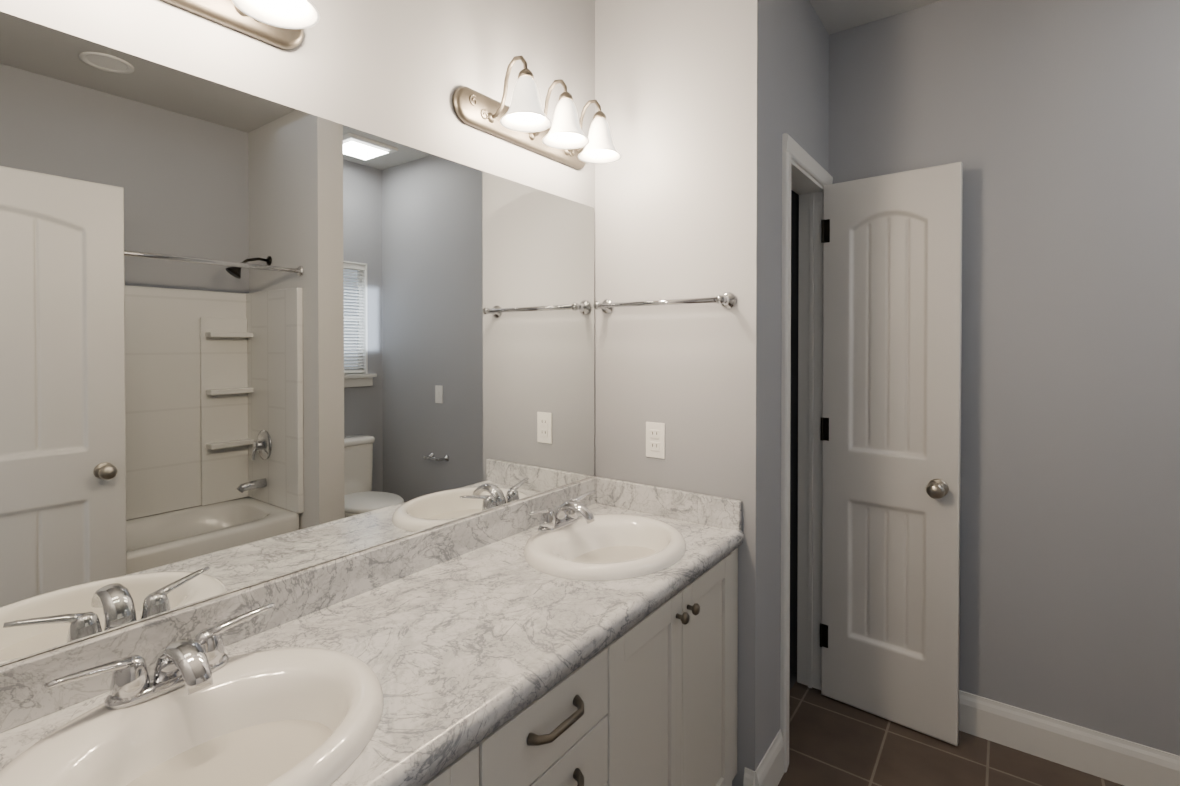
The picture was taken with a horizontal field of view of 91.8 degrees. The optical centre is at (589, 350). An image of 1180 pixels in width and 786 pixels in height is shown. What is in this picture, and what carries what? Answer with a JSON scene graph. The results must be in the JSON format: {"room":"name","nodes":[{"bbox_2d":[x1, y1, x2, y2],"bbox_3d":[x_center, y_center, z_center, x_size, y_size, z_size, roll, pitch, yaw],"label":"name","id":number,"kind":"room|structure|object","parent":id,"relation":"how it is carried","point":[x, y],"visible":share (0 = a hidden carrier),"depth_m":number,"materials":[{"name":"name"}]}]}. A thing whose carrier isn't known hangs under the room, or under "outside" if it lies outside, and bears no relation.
{"room":"bathroom","nodes":[
{"label":"bathroom","id":0,"kind":"room"},
{"bbox_2d":[0,0,594,666],"bbox_3d":[-0.272,0.051,1.697,0.107,2.660,2.710,0,1,36],"label":"wall","id":1,"kind":"structure","parent":0,"point":[246,339],"depth_m":1.11,"materials":[{"name":"white paint"}]},
{"bbox_2d":[160,0,318,49],"bbox_3d":[-0.673,-0.682,0.875,0.217,0.184,0.576,0,1,36],"label":"sconce","id":2,"kind":"object","parent":1,"relation":"attached to","point":[281,24],"visible":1,"depth_m":1.04,"materials":[{"name":"white glass"}]},
{"bbox_2d":[452,55,620,169],"bbox_3d":[-0.102,-0.690,1.659,0.217,0.184,0.576,0,1,36],"label":"sconce","id":3,"kind":"object","parent":1,"relation":"attached to","point":[523,121],"visible":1,"depth_m":1.60,"materials":[{"name":"white glass"}]},
{"bbox_2d":[595,0,768,785],"bbox_3d":[0.281,0.050,1.885,0.580,2.660,0.100,0,1,36],"label":"wall","id":4,"kind":"structure","parent":0,"point":[681,183],"depth_m":1.79,"materials":[{"name":"paint"}]},
{"bbox_2d":[0,476,595,727],"bbox_3d":[-0.468,0.494,1.333,0.019,0.088,1.676,0,1,36],"label":"backsplash","id":5,"kind":"structure","parent":4,"relation":"attached to","point":[28,686],"depth_m":1.06,"materials":[{"name":"white stone"}]},
{"bbox_2d":[646,422,664,458],"bbox_3d":[0.213,0.294,1.871,0.070,0.115,0.007,0,1,36],"label":"outlet","id":6,"kind":"object","parent":4,"relation":"attached to","point":[654,439],"visible":1,"depth_m":1.87,"materials":[{"name":"white plastic"}]},
{"bbox_2d":[593,292,736,313],"bbox_3d":[0.218,-0.150,1.822,0.492,0.052,0.072,0,1,36],"label":"towel rail","id":7,"kind":"object","parent":4,"relation":"attached to","point":[727,300],"visible":1,"depth_m":1.76,"materials":[{"name":"silver metal"}]},
{"bbox_2d":[596,477,741,527],"bbox_3d":[0.237,0.489,1.845,0.517,0.088,0.019,0,1,36],"label":"backsplash","id":8,"kind":"structure","parent":4,"relation":"attached to","point":[726,512],"depth_m":1.82,"materials":[{"name":"white stone"}]},
{"bbox_2d":[743,767,754,785],"bbox_3d":[0.470,1.312,1.690,0.030,0.140,0.014,0,1,36],"label":"baseboard","id":9,"kind":"structure","parent":4,"relation":"attached to","point":[749,777],"depth_m":1.69,"materials":[{"name":"white wood"}]},
{"bbox_2d":[790,190,798,689],"bbox_3d":[0.483,0.046,2.249,0.478,2.660,0.727,0,1,36],"label":"lining","id":10,"kind":"object","parent":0,"point":[794,422],"depth_m":2.42,"materials":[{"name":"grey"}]},
{"bbox_2d":[766,0,828,751],"bbox_3d":[0.719,0.048,2.078,0.100,2.660,0.727,0,1,36],"label":"wall","id":11,"kind":"structure","parent":0,"point":[798,104],"depth_m":1.84,"materials":[{"name":"paint"}]},
{"bbox_2d":[755,729,783,785],"bbox_3d":[0.559,1.311,1.775,0.014,0.140,0.229,0,1,36],"label":"baseboard","id":12,"kind":"structure","parent":11,"relation":"attached to","point":[769,770],"depth_m":1.78,"materials":[{"name":"white wood"}]},
{"bbox_2d":[780,133,832,772],"bbox_3d":[0.805,0.336,2.099,0.019,2.082,0.591,0,1,36],"label":"trim","id":13,"kind":"structure","parent":11,"relation":"attached to","point":[797,154],"depth_m":1.86,"materials":[{"name":"white wood"}]},
{"bbox_2d":[791,160,822,689],"bbox_3d":[0.761,0.362,2.140,0.102,2.030,0.502,0,1,36],"label":"door frame","id":14,"kind":"structure","parent":11,"relation":"attached to","point":[806,187],"depth_m":2.32,"materials":[{"name":"white wood"}]},
{"bbox_2d":[820,219,829,647],"bbox_3d":[0.925,0.331,2.255,0.031,1.690,0.010,0,1,40],"label":"closet door hinges","id":15,"kind":"object","parent":11,"relation":"attached to","point":[825,238],"visible":0.98,"depth_m":2.26,"materials":[{"name":"brown metal"}]},
{"bbox_2d":[821,162,962,745],"bbox_3d":[1.108,0.361,2.132,0.460,2.020,0.035,0,1,40],"label":"closet door","id":16,"kind":"structure","parent":11,"relation":"in","point":[892,329],"depth_m":2.11,"materials":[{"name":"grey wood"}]},
{"bbox_2d":[926,479,948,498],"bbox_3d":[1.202,0.484,1.984,0.064,0.064,0.072,0,1,40],"label":"door knob","id":17,"kind":"object","parent":16,"relation":"attached to","point":[937,488],"depth_m":1.96,"materials":[{"name":"silver metal"}]},
{"bbox_2d":[809,0,942,34],"bbox_3d":[0.776,-1.301,0.920,2.700,0.060,2.710,0,1,36],"label":"ceiling","id":18,"kind":"structure","parent":0,"point":[835,16],"depth_m":2.16,"materials":[{"name":"paint"}]},
{"bbox_2d":[778,681,1123,785],"bbox_3d":[0.776,1.419,0.948,2.700,0.060,2.710,0,1,36],"label":"floor","id":19,"kind":"structure","parent":0,"point":[833,742],"depth_m":1.94,"materials":[{"name":"tile"}]},
{"bbox_2d":[416,540,742,785],"bbox_3d":[-0.247,0.984,1.177,0.566,0.805,1.676,0,1,36],"label":"bathroom vanity","id":20,"kind":"object","parent":19,"relation":"on","point":[657,705],"depth_m":1.26,"materials":[{"name":"painted wood"},{"name":"marble laminate"},{"name":"brushed nickel"}]},
{"bbox_2d":[304,524,743,785],"bbox_3d":[-0.256,0.558,1.180,0.542,0.044,1.676,0,1,36],"label":"countertop","id":21,"kind":"structure","parent":20,"relation":"on","point":[493,632],"depth_m":1.12,"materials":[{"name":"white stone"}]},
{"bbox_2d":[44,603,274,709],"bbox_3d":[-0.613,0.477,0.861,0.151,0.079,0.295,0,1,36],"label":"faucet","id":22,"kind":"object","parent":21,"relation":"on","point":[186,670],"depth_m":0.86,"materials":[{"name":"silver metal"}]},
{"bbox_2d":[0,612,451,785],"bbox_3d":[-0.527,0.597,0.781,0.420,0.162,0.480,0,1,36],"label":"sink","id":23,"kind":"object","parent":21,"relation":"in","point":[294,701],"depth_m":0.84,"materials":[{"name":"white ceramic"}]},
{"bbox_2d":[529,490,595,532],"bbox_3d":[-0.051,0.470,1.633,0.151,0.079,0.295,0,1,36],"label":"faucet","id":24,"kind":"object","parent":21,"relation":"on","point":[565,519],"depth_m":1.63,"materials":[{"name":"silver metal"}]},
{"bbox_2d":[484,500,715,595],"bbox_3d":[0.044,0.589,1.565,0.420,0.162,0.480,0,1,36],"label":"sink","id":25,"kind":"object","parent":21,"relation":"in","point":[610,547],"depth_m":1.60,"materials":[{"name":"white ceramic"}]},
{"bbox_2d":[828,0,1179,755],"bbox_3d":[1.585,0.049,1.959,2.600,2.660,0.100,0,1,36],"label":"wall","id":26,"kind":"structure","parent":0,"point":[1052,126],"depth_m":1.91,"materials":[{"name":"paint"}]},
{"bbox_2d":[959,690,1179,785],"bbox_3d":[1.745,1.311,1.784,1.920,0.140,0.014,0,1,36],"label":"baseboard","id":27,"kind":"structure","parent":26,"relation":"attached to","point":[1124,762],"depth_m":1.89,"materials":[{"name":"white wood"}]}
]}

